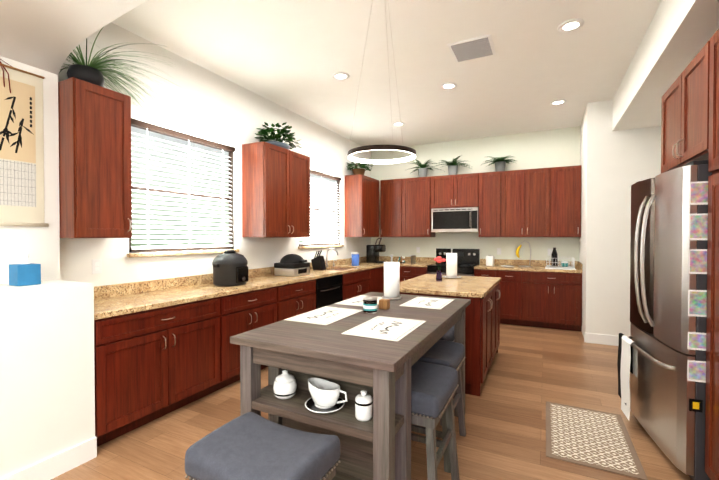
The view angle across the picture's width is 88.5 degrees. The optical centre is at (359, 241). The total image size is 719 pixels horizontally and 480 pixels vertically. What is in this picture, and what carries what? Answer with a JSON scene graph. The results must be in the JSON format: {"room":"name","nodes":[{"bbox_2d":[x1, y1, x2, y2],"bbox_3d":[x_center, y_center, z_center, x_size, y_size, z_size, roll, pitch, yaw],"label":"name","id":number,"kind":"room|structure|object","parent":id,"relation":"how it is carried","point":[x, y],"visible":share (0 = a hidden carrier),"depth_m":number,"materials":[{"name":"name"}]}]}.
{"room":"kitchen","nodes":[
{"label":"kitchen","id":0,"kind":"room"},
{"bbox_2d":[0,56,59,283],"bbox_3d":[-3.094,-0.192,1.087,0.352,3.200,3.600,0,1,27],"label":"wall","id":1,"kind":"structure","parent":0,"point":[40,245],"depth_m":2.55,"materials":[{"name":"paint"}]},
{"bbox_2d":[0,59,48,226],"bbox_3d":[-2.263,-0.625,2.309,0.024,1.059,0.510,0,1,27],"label":"scroll","id":2,"kind":"object","parent":1,"relation":"attached to","point":[21,155],"visible":1,"depth_m":2.42,"materials":[{"name":"paper"}]},
{"bbox_2d":[0,279,94,478],"bbox_3d":[-2.727,0.850,0.895,0.488,1.120,3.564,0,1,27],"label":"wall","id":3,"kind":"structure","parent":0,"point":[47,390],"depth_m":2.15,"materials":[{"name":"paint"}]},
{"bbox_2d":[9,253,40,285],"bbox_3d":[-2.080,0.172,2.295,0.116,0.200,0.116,0,1,27],"label":"tissue box","id":4,"kind":"object","parent":3,"relation":"on","point":[24,272],"visible":1,"depth_m":2.26,"materials":[{"name":"blue cardboard"}]},
{"bbox_2d":[0,436,96,479],"bbox_3d":[-2.494,1.346,0.802,0.016,0.130,3.536,0,1,27],"label":"baseboard","id":5,"kind":"structure","parent":3,"relation":"attached to","point":[59,463],"depth_m":2.19,"materials":[{"name":"white wood"}]},
{"bbox_2d":[0,0,146,74],"bbox_3d":[-0.915,-1.518,-0.027,4.528,0.760,3.600,0,1,27],"label":"ceiling","id":6,"kind":"structure","parent":0,"point":[50,36],"depth_m":2.28,"materials":[{"name":"paint"}]},
{"bbox_2d":[58,22,370,286],"bbox_3d":[-1.058,-0.245,5.296,0.200,3.200,5.750,0,1,27],"label":"wall","id":7,"kind":"structure","parent":0,"point":[214,107],"depth_m":3.81,"materials":[{"name":"paint"}]},
{"bbox_2d":[58,77,131,237],"bbox_3d":[-2.014,-0.576,2.781,0.348,1.105,0.395,0,1,27],"label":"upper cabinet","id":8,"kind":"object","parent":7,"relation":"attached to","point":[95,197],"depth_m":2.64,"materials":[{"name":"brown wood"}]},
{"bbox_2d":[59,28,180,109],"bbox_3d":[-1.661,-1.306,2.856,0.889,0.442,0.848,0,1,27],"label":"grass plant","id":9,"kind":"object","parent":8,"relation":"on","point":[92,72],"visible":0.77,"depth_m":2.75,"materials":[{"name":"green plant"}]},
{"bbox_2d":[92,259,101,273],"bbox_3d":[-2.115,0.204,2.973,0.006,0.116,0.072,0,1,27],"label":"electrical outlet","id":10,"kind":"object","parent":7,"relation":"attached to","point":[96,266],"visible":1,"depth_m":2.97,"materials":[{"name":"white plastic"}]},
{"bbox_2d":[129,118,234,252],"bbox_3d":[-1.774,-0.491,3.778,0.105,1.180,1.240,0,1,27],"label":"blinds","id":11,"kind":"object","parent":7,"relation":"in","point":[167,191],"depth_m":3.70,"materials":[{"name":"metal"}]},
{"bbox_2d":[131,126,228,245],"bbox_3d":[-1.792,-0.481,3.788,0.004,1.100,1.170,0,1,27],"label":"window","id":12,"kind":"structure","parent":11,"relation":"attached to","point":[171,139],"depth_m":3.70,"materials":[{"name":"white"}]},
{"bbox_2d":[127,249,238,257],"bbox_3d":[-1.752,0.117,3.775,0.135,0.035,1.280,0,1,27],"label":"window sill","id":13,"kind":"structure","parent":7,"relation":"attached to","point":[149,254],"depth_m":3.58,"materials":[{"name":"stone"}]},
{"bbox_2d":[94,256,365,299],"bbox_3d":[-1.012,0.387,5.149,0.020,0.100,5.582,0,1,27],"label":"backsplash","id":14,"kind":"structure","parent":7,"relation":"attached to","point":[178,282],"depth_m":3.51,"materials":[{"name":"beige stone"}]},
{"bbox_2d":[242,141,309,236],"bbox_3d":[-1.034,-0.601,4.726,0.348,1.105,0.920,0,1,27],"label":"upper cabinet","id":15,"kind":"object","parent":7,"relation":"attached to","point":[275,179],"depth_m":4.40,"materials":[{"name":"brown wood"}]},
{"bbox_2d":[254,122,301,149],"bbox_3d":[-1.028,-1.323,4.681,0.455,0.339,0.713,0,1,27],"label":"potted plant","id":16,"kind":"object","parent":15,"relation":"on","point":[284,132],"visible":0.94,"depth_m":4.57,"materials":[{"name":"green plant"}]},
{"bbox_2d":[299,169,340,245],"bbox_3d":[-0.656,-0.519,5.997,0.105,1.180,1.270,0,1,27],"label":"window","id":17,"kind":"structure","parent":7,"relation":"in","point":[331,177],"depth_m":6.09,"materials":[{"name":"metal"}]},
{"bbox_2d":[299,174,336,241],"bbox_3d":[-0.674,-0.509,6.007,0.004,1.100,1.200,0,1,27],"label":"blinds","id":18,"kind":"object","parent":17,"relation":"attached to","point":[324,179],"depth_m":6.15,"materials":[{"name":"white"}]},
{"bbox_2d":[298,245,343,248],"bbox_3d":[-0.634,0.089,5.994,0.135,0.035,1.310,0,1,27],"label":"window sill","id":19,"kind":"structure","parent":7,"relation":"attached to","point":[307,247],"depth_m":5.84,"materials":[{"name":"stone"}]},
{"bbox_2d":[345,174,378,236],"bbox_3d":[0.060,-0.628,6.898,0.348,1.105,0.765,0,1,27],"label":"upper cabinet","id":20,"kind":"object","parent":7,"relation":"attached to","point":[361,191],"depth_m":6.60,"materials":[{"name":"brown wood"}]},
{"bbox_2d":[346,157,371,174],"bbox_3d":[0.011,-1.351,6.707,0.495,0.345,0.512,0,1,27],"label":"potted plant","id":21,"kind":"object","parent":20,"relation":"on","point":[355,170],"visible":0.83,"depth_m":6.62,"materials":[{"name":"green plant"}]},
{"bbox_2d":[51,324,691,479],"bbox_3d":[0.244,1.439,2.590,5.380,0.100,9.650,0,1,27],"label":"floor","id":22,"kind":"structure","parent":0,"point":[531,371],"depth_m":2.79,"materials":[{"name":"brown wood"}]},
{"bbox_2d":[94,296,229,446],"bbox_3d":[-1.743,0.943,3.024,0.630,0.879,1.109,0,1,27],"label":"base cabinet","id":23,"kind":"object","parent":22,"relation":"on","point":[162,347],"depth_m":2.78,"materials":[{"name":"brown wood"}]},
{"bbox_2d":[94,260,394,315],"bbox_3d":[-0.738,0.458,5.012,0.633,0.039,5.582,0,1,27],"label":"countertop","id":24,"kind":"structure","parent":23,"relation":"on","point":[109,305],"depth_m":3.30,"materials":[{"name":"beige stone"}]},
{"bbox_2d":[212,250,247,285],"bbox_3d":[-1.344,0.272,3.851,0.367,0.360,0.400,0,1,27],"label":"pressure cooker","id":25,"kind":"object","parent":24,"relation":"on","point":[230,267],"visible":1,"depth_m":3.72,"materials":[{"name":"grey plastic"}]},
{"bbox_2d":[274,254,309,276],"bbox_3d":[-0.860,0.303,4.795,0.358,0.275,0.346,0,1,27],"label":"grill","id":26,"kind":"object","parent":24,"relation":"on","point":[293,265],"visible":1,"depth_m":4.68,"materials":[{"name":"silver metal"}]},
{"bbox_2d":[311,250,325,269],"bbox_3d":[-0.617,0.282,5.579,0.200,0.298,0.110,0,1,27],"label":"knife block","id":27,"kind":"object","parent":24,"relation":"on","point":[318,262],"visible":1,"depth_m":5.54,"materials":[{"name":"black wood"}]},
{"bbox_2d":[324,248,338,267],"bbox_3d":[-0.413,0.265,5.975,0.247,0.323,0.339,0,1,27],"label":"faucet","id":28,"kind":"object","parent":24,"relation":"on","point":[329,264],"depth_m":6.04,"materials":[{"name":"silver metal"}]},
{"bbox_2d":[351,252,358,265],"bbox_3d":[-0.056,0.306,6.338,0.136,0.230,0.195,0,1,27],"label":"pitcher","id":29,"kind":"object","parent":24,"relation":"on","point":[355,258],"visible":1,"depth_m":6.26,"materials":[{"name":"blue plastic"}]},
{"bbox_2d":[366,238,385,262],"bbox_3d":[0.317,0.175,7.011,0.320,0.476,0.220,0,1,27],"label":"coffee maker","id":30,"kind":"object","parent":24,"relation":"on","point":[372,253],"visible":0.96,"depth_m":6.93,"materials":[{"name":"black plastic"}]},
{"bbox_2d":[230,284,281,383],"bbox_3d":[-1.347,0.933,3.811,0.630,0.879,0.928,0,1,27],"label":"base cabinet","id":31,"kind":"object","parent":22,"relation":"on","point":[259,307],"depth_m":3.65,"materials":[{"name":"brown wood"}]},
{"bbox_2d":[185,412,340,479],"bbox_3d":[-0.352,1.070,1.379,0.489,0.666,0.362,0,1,27],"label":"stool","id":32,"kind":"object","parent":22,"relation":"on","point":[250,446],"visible":1,"depth_m":1.32,"materials":[{"name":"fabric"}]},
{"bbox_2d":[282,280,317,319],"bbox_3d":[-1.015,0.925,4.470,0.630,0.879,0.825,0,1,27],"label":"base cabinet","id":33,"kind":"object","parent":22,"relation":"on","point":[300,297],"depth_m":4.37,"materials":[{"name":"brown wood"}]},
{"bbox_2d":[318,272,345,308],"bbox_3d":[-0.675,0.917,5.146,0.630,0.879,0.818,0,1,27],"label":"dishwasher","id":34,"kind":"object","parent":22,"relation":"on","point":[331,289],"depth_m":5.02,"materials":[{"name":"black metal"}]},
{"bbox_2d":[230,292,470,479],"bbox_3d":[0.120,0.931,2.405,0.880,0.919,1.680,0,1,27],"label":"table","id":35,"kind":"object","parent":22,"relation":"on","point":[377,446],"visible":0.73,"depth_m":1.77,"materials":[{"name":"grey wood"}]},
{"bbox_2d":[273,370,296,399],"bbox_3d":[-0.382,0.729,1.894,0.122,0.135,0.122,0,1,27],"label":"sugar bowl","id":36,"kind":"object","parent":35,"relation":"on","point":[285,386],"visible":1,"depth_m":1.85,"materials":[{"name":"white ceramic"}]},
{"bbox_2d":[284,306,362,324],"bbox_3d":[-0.215,0.470,2.356,0.300,0.002,0.470,0,1,27],"label":"placemat","id":37,"kind":"object","parent":35,"relation":"on","point":[325,315],"visible":1,"depth_m":2.33,"materials":[{"name":"grey fabric"}]},
{"bbox_2d":[305,377,347,412],"bbox_3d":[-0.155,0.739,1.780,0.222,0.119,0.194,0,1,27],"label":"gravy boat","id":38,"kind":"object","parent":35,"relation":"on","point":[325,397],"visible":1,"depth_m":1.75,"materials":[{"name":"white ceramic"}]},
{"bbox_2d":[334,295,382,305],"bbox_3d":[0.046,0.463,2.873,0.300,0.002,0.440,0,1,27],"label":"placemat","id":39,"kind":"object","parent":35,"relation":"on","point":[356,301],"visible":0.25,"depth_m":2.83,"materials":[{"name":"grey"}]},
{"bbox_2d":[355,390,372,421],"bbox_3d":[0.020,0.737,1.669,0.081,0.125,0.081,0,1,27],"label":"jar","id":40,"kind":"object","parent":35,"relation":"on","point":[363,405],"visible":1,"depth_m":1.64,"materials":[{"name":"white ceramic"}]},
{"bbox_2d":[363,296,376,313],"bbox_3d":[0.071,0.419,2.435,0.094,0.102,0.094,0,1,27],"label":"candle jar","id":41,"kind":"object","parent":35,"relation":"on","point":[369,304],"visible":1,"depth_m":2.40,"materials":[{"name":"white glass"}]},
{"bbox_2d":[341,316,425,340],"bbox_3d":[0.150,0.474,2.037,0.310,0.002,0.470,0,1,27],"label":"placemat","id":42,"kind":"object","parent":35,"relation":"on","point":[388,328],"visible":1,"depth_m":2.00,"materials":[{"name":"grey fabric"}]},
{"bbox_2d":[379,299,389,309],"bbox_3d":[0.172,0.436,2.558,0.060,0.064,0.060,0,1,27],"label":"holder","id":43,"kind":"object","parent":35,"relation":"on","point":[384,304],"visible":0.98,"depth_m":2.53,"materials":[{"name":"brown wood"}]},
{"bbox_2d":[382,254,400,299],"bbox_3d":[0.261,0.285,2.987,0.156,0.356,0.156,0,1,27],"label":"paper towel","id":44,"kind":"object","parent":35,"relation":"on","point":[391,280],"visible":0.98,"depth_m":2.93,"materials":[{"name":"white paper"}]},
{"bbox_2d":[399,297,454,308],"bbox_3d":[0.519,0.464,2.792,0.300,0.002,0.440,0,1,27],"label":"placemat","id":45,"kind":"object","parent":35,"relation":"on","point":[429,303],"visible":1,"depth_m":2.78,"materials":[{"name":"grey"}]},
{"bbox_2d":[334,268,373,299],"bbox_3d":[-0.299,0.907,5.893,0.630,0.879,0.987,0,1,27],"label":"base cabinet","id":46,"kind":"object","parent":22,"relation":"on","point":[357,283],"depth_m":5.79,"materials":[{"name":"brown wood"}]},
{"bbox_2d":[374,264,383,292],"bbox_3d":[0.067,0.898,6.620,0.628,0.879,0.779,0,1,27],"label":"base cabinet","id":47,"kind":"object","parent":22,"relation":"on","point":[378,272],"depth_m":6.53,"materials":[{"name":"brown wood"}]},
{"bbox_2d":[400,264,427,281],"bbox_3d":[0.994,0.894,6.918,0.742,0.879,0.628,0,1,27],"label":"base cabinet","id":48,"kind":"object","parent":22,"relation":"on","point":[407,271],"depth_m":6.61,"materials":[{"name":"brown wood"}]},
{"bbox_2d":[395,260,429,267],"bbox_3d":[0.992,0.434,6.911,0.745,0.039,0.633,0,1,27],"label":"countertop","id":49,"kind":"structure","parent":48,"relation":"on","point":[406,261],"depth_m":6.60,"materials":[{"name":"beige stone"}]},
{"bbox_2d":[398,256,404,262],"bbox_3d":[0.800,0.347,7.038,0.150,0.130,0.150,0,1,27],"label":"coffee pod rack","id":50,"kind":"object","parent":49,"relation":"on","point":[401,259],"visible":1,"depth_m":6.99,"materials":[{"name":"silver"}]},
{"bbox_2d":[411,255,415,262],"bbox_3d":[1.015,0.341,6.975,0.094,0.145,0.094,0,1,27],"label":"canister","id":51,"kind":"object","parent":49,"relation":"on","point":[413,258],"visible":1,"depth_m":6.93,"materials":[{"name":"silver metal"}]},
{"bbox_2d":[411,361,459,479],"bbox_3d":[0.316,1.062,2.017,0.361,0.666,0.489,0,1,27],"label":"stool","id":52,"kind":"object","parent":22,"relation":"on","point":[434,387],"visible":0.58,"depth_m":1.92,"materials":[{"name":"fabric"}]},
{"bbox_2d":[411,340,465,472],"bbox_3d":[0.496,1.056,2.508,0.361,0.666,0.489,0,1,27],"label":"stool","id":53,"kind":"object","parent":22,"relation":"on","point":[446,353],"visible":0.33,"depth_m":2.47,"materials":[{"name":"fabric"}]},
{"bbox_2d":[439,326,453,425],"bbox_3d":[0.592,1.049,3.054,0.361,0.666,0.489,0,1,27],"label":"stool","id":54,"kind":"object","parent":22,"relation":"on","point":[448,335],"visible":0.1,"depth_m":2.94,"materials":[{"name":"fabric"}]},
{"bbox_2d":[427,248,479,275],"bbox_3d":[1.667,0.742,6.540,0.782,1.194,0.691,0,1,27],"label":"range","id":55,"kind":"object","parent":22,"relation":"on","point":[468,260],"visible":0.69,"depth_m":6.64,"materials":[{"name":"black metal"}]},
{"bbox_2d":[407,278,500,395],"bbox_3d":[1.010,0.930,4.079,0.944,0.880,1.390,0,1,27],"label":"kitchen island","id":56,"kind":"object","parent":22,"relation":"on","point":[482,326],"depth_m":3.32,"materials":[{"name":"brown wood"}]},
{"bbox_2d":[400,274,499,297],"bbox_3d":[0.986,0.470,4.085,0.950,0.040,1.450,0,1,27],"label":"island countertop","id":57,"kind":"structure","parent":56,"relation":"on","point":[465,286],"depth_m":3.70,"materials":[{"name":"beige stone"}]},
{"bbox_2d":[433,256,445,281],"bbox_3d":[0.890,0.309,4.120,0.162,0.280,0.146,0,1,27],"label":"flower vase","id":58,"kind":"object","parent":57,"relation":"on","point":[438,259],"visible":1,"depth_m":4.10,"materials":[{"name":"purple glass"}]},
{"bbox_2d":[442,248,460,277],"bbox_3d":[1.115,0.263,4.460,0.230,0.363,0.230,0,1,27],"label":"paper towel","id":59,"kind":"object","parent":57,"relation":"on","point":[451,264],"visible":1,"depth_m":4.41,"materials":[{"name":"white paper"}]},
{"bbox_2d":[474,268,502,323],"bbox_3d":[2.220,0.902,6.301,0.411,0.879,0.628,0,1,27],"label":"base cabinet","id":60,"kind":"object","parent":22,"relation":"on","point":[483,272],"depth_m":5.97,"materials":[{"name":"brown wood"}]},
{"bbox_2d":[503,268,526,325],"bbox_3d":[2.516,0.904,6.151,0.528,0.879,0.628,0,1,27],"label":"base cabinet","id":61,"kind":"object","parent":22,"relation":"on","point":[514,281],"depth_m":5.84,"materials":[{"name":"brown wood"}]},
{"bbox_2d":[527,272,581,330],"bbox_3d":[3.020,0.907,5.897,0.875,0.879,0.628,0,1,27],"label":"base cabinet","id":62,"kind":"object","parent":22,"relation":"on","point":[537,294],"depth_m":5.59,"materials":[{"name":"brown wood"}]},
{"bbox_2d":[475,264,578,271],"bbox_3d":[2.723,0.445,6.039,1.539,0.039,0.633,0,1,27],"label":"countertop","id":63,"kind":"structure","parent":62,"relation":"on","point":[535,267],"depth_m":5.80,"materials":[{"name":"beige stone"}]},
{"bbox_2d":[486,255,494,265],"bbox_3d":[2.234,0.336,6.305,0.120,0.172,0.180,0,1,27],"label":"canister","id":64,"kind":"object","parent":63,"relation":"on","point":[489,260],"visible":1,"depth_m":6.22,"materials":[{"name":"white ceramic"}]},
{"bbox_2d":[516,241,531,266],"bbox_3d":[2.715,0.206,6.097,0.236,0.436,0.236,0,1,27],"label":"stand","id":65,"kind":"object","parent":63,"relation":"on","point":[517,251],"visible":1,"depth_m":6.07,"materials":[{"name":"silver metal"}]},
{"bbox_2d":[545,256,575,269],"bbox_3d":[3.145,0.342,5.790,0.410,0.173,0.480,0,1,27],"label":"dish rack","id":66,"kind":"object","parent":63,"relation":"on","point":[569,267],"visible":0.79,"depth_m":5.66,"materials":[{"name":"white plastic"}]},
{"bbox_2d":[551,248,557,265],"bbox_3d":[3.087,0.247,5.841,0.085,0.290,0.085,0,1,15],"label":"bottle","id":67,"kind":"object","parent":66,"relation":"in","point":[554,257],"depth_m":5.81,"materials":[{"name":"black"}]},
{"bbox_2d":[561,262,568,266],"bbox_3d":[3.180,0.369,5.717,0.108,0.050,0.108,0,1,15],"label":"cup","id":68,"kind":"object","parent":66,"relation":"in","point":[564,264],"depth_m":5.69,"materials":[{"name":"teal"}]},
{"bbox_2d":[546,401,647,479],"bbox_3d":[1.637,1.384,2.654,0.530,0.008,0.880,0,1,27],"label":"rug","id":69,"kind":"object","parent":22,"relation":"on","point":[596,439],"visible":1,"depth_m":2.56,"materials":[{"name":"beige fabric"}]},
{"bbox_2d":[617,160,711,479],"bbox_3d":[2.281,0.466,2.430,0.772,1.849,0.914,0,1,20],"label":"fridge","id":70,"kind":"object","parent":22,"relation":"on","point":[661,364],"visible":0.98,"depth_m":2.24,"materials":[{"name":"grey metal"}]},
{"bbox_2d":[705,29,718,479],"bbox_3d":[1.929,0.146,1.371,0.681,2.514,1.218,0,1,27],"label":"pantry","id":71,"kind":"object","parent":22,"relation":"on","point":[712,411],"visible":1,"depth_m":1.98,"materials":[{"name":"brown wood"}]},
{"bbox_2d":[112,0,660,145],"bbox_3d":[1.143,-1.892,4.223,5.280,0.120,5.850,0,1,27],"label":"ceiling","id":72,"kind":"structure","parent":0,"point":[294,56],"depth_m":3.65,"materials":[{"name":"paint"}]},
{"bbox_2d":[332,72,349,79],"bbox_3d":[-0.206,-1.823,4.080,0.196,0.011,0.196,0,1,27],"label":"recessed light","id":73,"kind":"object","parent":72,"relation":"in","point":[340,75],"visible":1,"depth_m":4.07,"materials":[{"name":"white plastic"}]},
{"bbox_2d":[347,0,415,163],"bbox_3d":[0.152,-1.192,2.530,0.470,1.235,0.470,0,1,27],"label":"ring pendant light","id":74,"kind":"object","parent":72,"relation":"hanging from","point":[412,151],"visible":1,"depth_m":2.49,"materials":[{"name":"brown metal"}]},
{"bbox_2d":[392,122,404,125],"bbox_3d":[0.614,-1.845,5.817,0.196,0.011,0.196,0,1,27],"label":"recessed light","id":75,"kind":"object","parent":72,"relation":"in","point":[398,123],"visible":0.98,"depth_m":5.80,"materials":[{"name":"white"}]},
{"bbox_2d":[440,82,456,89],"bbox_3d":[1.052,-1.827,4.354,0.196,0.011,0.196,0,1,27],"label":"recessed light","id":76,"kind":"object","parent":72,"relation":"in","point":[448,86],"visible":1,"depth_m":4.35,"materials":[{"name":"white plastic"}]},
{"bbox_2d":[447,34,495,62],"bbox_3d":[1.067,-1.812,3.495,0.380,0.019,0.380,0,1,27],"label":"ceiling vent","id":77,"kind":"object","parent":72,"relation":"in","point":[473,48],"visible":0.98,"depth_m":3.46,"materials":[{"name":"white metal"}]},
{"bbox_2d":[550,99,566,104],"bbox_3d":[2.628,-1.833,4.881,0.196,0.011,0.196,0,1,27],"label":"recessed light","id":78,"kind":"object","parent":72,"relation":"in","point":[559,102],"visible":0.96,"depth_m":4.88,"materials":[{"name":"white plastic"}]},
{"bbox_2d":[558,18,583,31],"bbox_3d":[1.777,-1.811,3.104,0.196,0.011,0.196,0,1,27],"label":"recessed light","id":79,"kind":"object","parent":72,"relation":"in","point":[570,25],"visible":1,"depth_m":3.10,"materials":[{"name":"white"}]},
{"bbox_2d":[371,126,579,260],"bbox_3d":[2.007,-0.264,6.859,3.870,3.200,0.200,0,1,27],"label":"wall","id":80,"kind":"structure","parent":0,"point":[559,147],"depth_m":6.60,"materials":[{"name":"paint"}]},
{"bbox_2d":[380,178,403,236],"bbox_3d":[0.707,-0.632,7.200,0.516,1.105,0.348,0,1,27],"label":"upper cabinet","id":81,"kind":"object","parent":80,"relation":"attached to","point":[392,190],"depth_m":7.06,"materials":[{"name":"brown wood"}]},
{"bbox_2d":[404,177,435,236],"bbox_3d":[1.124,-0.629,6.990,0.685,1.105,0.348,0,1,27],"label":"upper cabinet","id":82,"kind":"object","parent":80,"relation":"attached to","point":[419,192],"depth_m":6.82,"materials":[{"name":"brown wood"}]},
{"bbox_2d":[407,159,444,176],"bbox_3d":[1.199,-1.344,6.860,0.696,0.327,0.435,0,1,27],"label":"fern plant","id":83,"kind":"object","parent":82,"relation":"on","point":[422,170],"visible":0.96,"depth_m":6.88,"materials":[{"name":"green plant"}]},
{"bbox_2d":[436,173,479,208],"bbox_3d":[1.745,-0.885,6.674,0.840,0.585,0.348,0,1,27],"label":"upper cabinet","id":84,"kind":"object","parent":80,"relation":"attached to","point":[459,190],"depth_m":6.49,"materials":[{"name":"brown wood"}]},
{"bbox_2d":[434,156,471,174],"bbox_3d":[1.646,-1.341,6.631,0.690,0.326,0.440,0,1,27],"label":"fern plant","id":85,"kind":"object","parent":84,"relation":"on","point":[453,168],"visible":0.98,"depth_m":6.64,"materials":[{"name":"green plant"}]},
{"bbox_2d":[431,207,478,231],"bbox_3d":[1.736,-0.374,6.636,0.810,0.425,0.432,0,1,27],"label":"microwave","id":86,"kind":"object","parent":84,"relation":"attached to","point":[464,219],"visible":1,"depth_m":6.47,"materials":[{"name":"silver metal"}]},
{"bbox_2d":[379,256,578,267],"bbox_3d":[1.899,0.366,6.796,3.692,0.100,0.020,0,1,27],"label":"backsplash","id":87,"kind":"structure","parent":80,"relation":"attached to","point":[419,260],"depth_m":6.49,"materials":[{"name":"beige stone"}]},
{"bbox_2d":[479,171,507,236],"bbox_3d":[2.283,-0.622,6.407,0.499,1.105,0.348,0,1,27],"label":"upper cabinet","id":88,"kind":"object","parent":80,"relation":"attached to","point":[493,211],"depth_m":6.23,"materials":[{"name":"brown wood"}]},
{"bbox_2d":[481,156,515,171],"bbox_3d":[2.361,-1.320,6.259,0.595,0.294,0.463,0,1,27],"label":"fern plant","id":89,"kind":"object","parent":88,"relation":"on","point":[500,163],"visible":0.98,"depth_m":6.28,"materials":[{"name":"green plant"}]},
{"bbox_2d":[508,167,555,236],"bbox_3d":[2.772,-0.619,6.160,0.864,1.105,0.348,0,1,27],"label":"upper cabinet","id":90,"kind":"object","parent":80,"relation":"attached to","point":[541,202],"depth_m":5.96,"materials":[{"name":"brown wood"}]},
{"bbox_2d":[556,165,580,236],"bbox_3d":[3.256,-0.616,5.916,0.488,1.105,0.348,0,1,27],"label":"upper cabinet","id":91,"kind":"object","parent":80,"relation":"attached to","point":[568,178],"depth_m":5.73,"materials":[{"name":"brown wood"}]},
{"bbox_2d":[579,119,582,333],"bbox_3d":[3.399,-0.247,5.487,0.150,3.200,1.000,0,1,27],"label":"wall","id":92,"kind":"structure","parent":0,"point":[581,126],"depth_m":5.59,"materials":[{"name":"paint"}]},
{"bbox_2d":[583,100,660,336],"bbox_3d":[3.591,-0.238,4.746,1.160,3.200,0.150,0,1,27],"label":"wall","id":93,"kind":"structure","parent":0,"point":[615,165],"depth_m":4.83,"materials":[{"name":"paint"}]},
{"bbox_2d":[584,332,618,345],"bbox_3d":[3.457,1.297,4.740,0.976,0.130,0.016,0,1,27],"label":"baseboard","id":94,"kind":"structure","parent":93,"relation":"attached to","point":[604,339],"depth_m":4.86,"materials":[{"name":"white wood"}]},
{"bbox_2d":[612,0,718,130],"bbox_3d":[2.603,-1.607,2.679,0.680,0.410,4.400,0,1,27],"label":"ceiling","id":95,"kind":"structure","parent":0,"point":[679,34],"depth_m":2.98,"materials":[{"name":"paint"}]},
{"bbox_3d":[2.186,-0.190,0.891,0.200,3.200,8.000,0,1,27],"label":"wall","id":96,"kind":"structure","parent":0,"visible":0},
{"bbox_2d":[661,41,709,172],"bbox_3d":[2.416,-0.815,2.325,0.681,0.615,0.942,0,1,27],"label":"upper cabinet","id":97,"kind":"object","parent":96,"relation":"attached to","point":[685,120],"visible":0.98,"depth_m":2.36,"materials":[{"name":"brown wood"}]}
]}

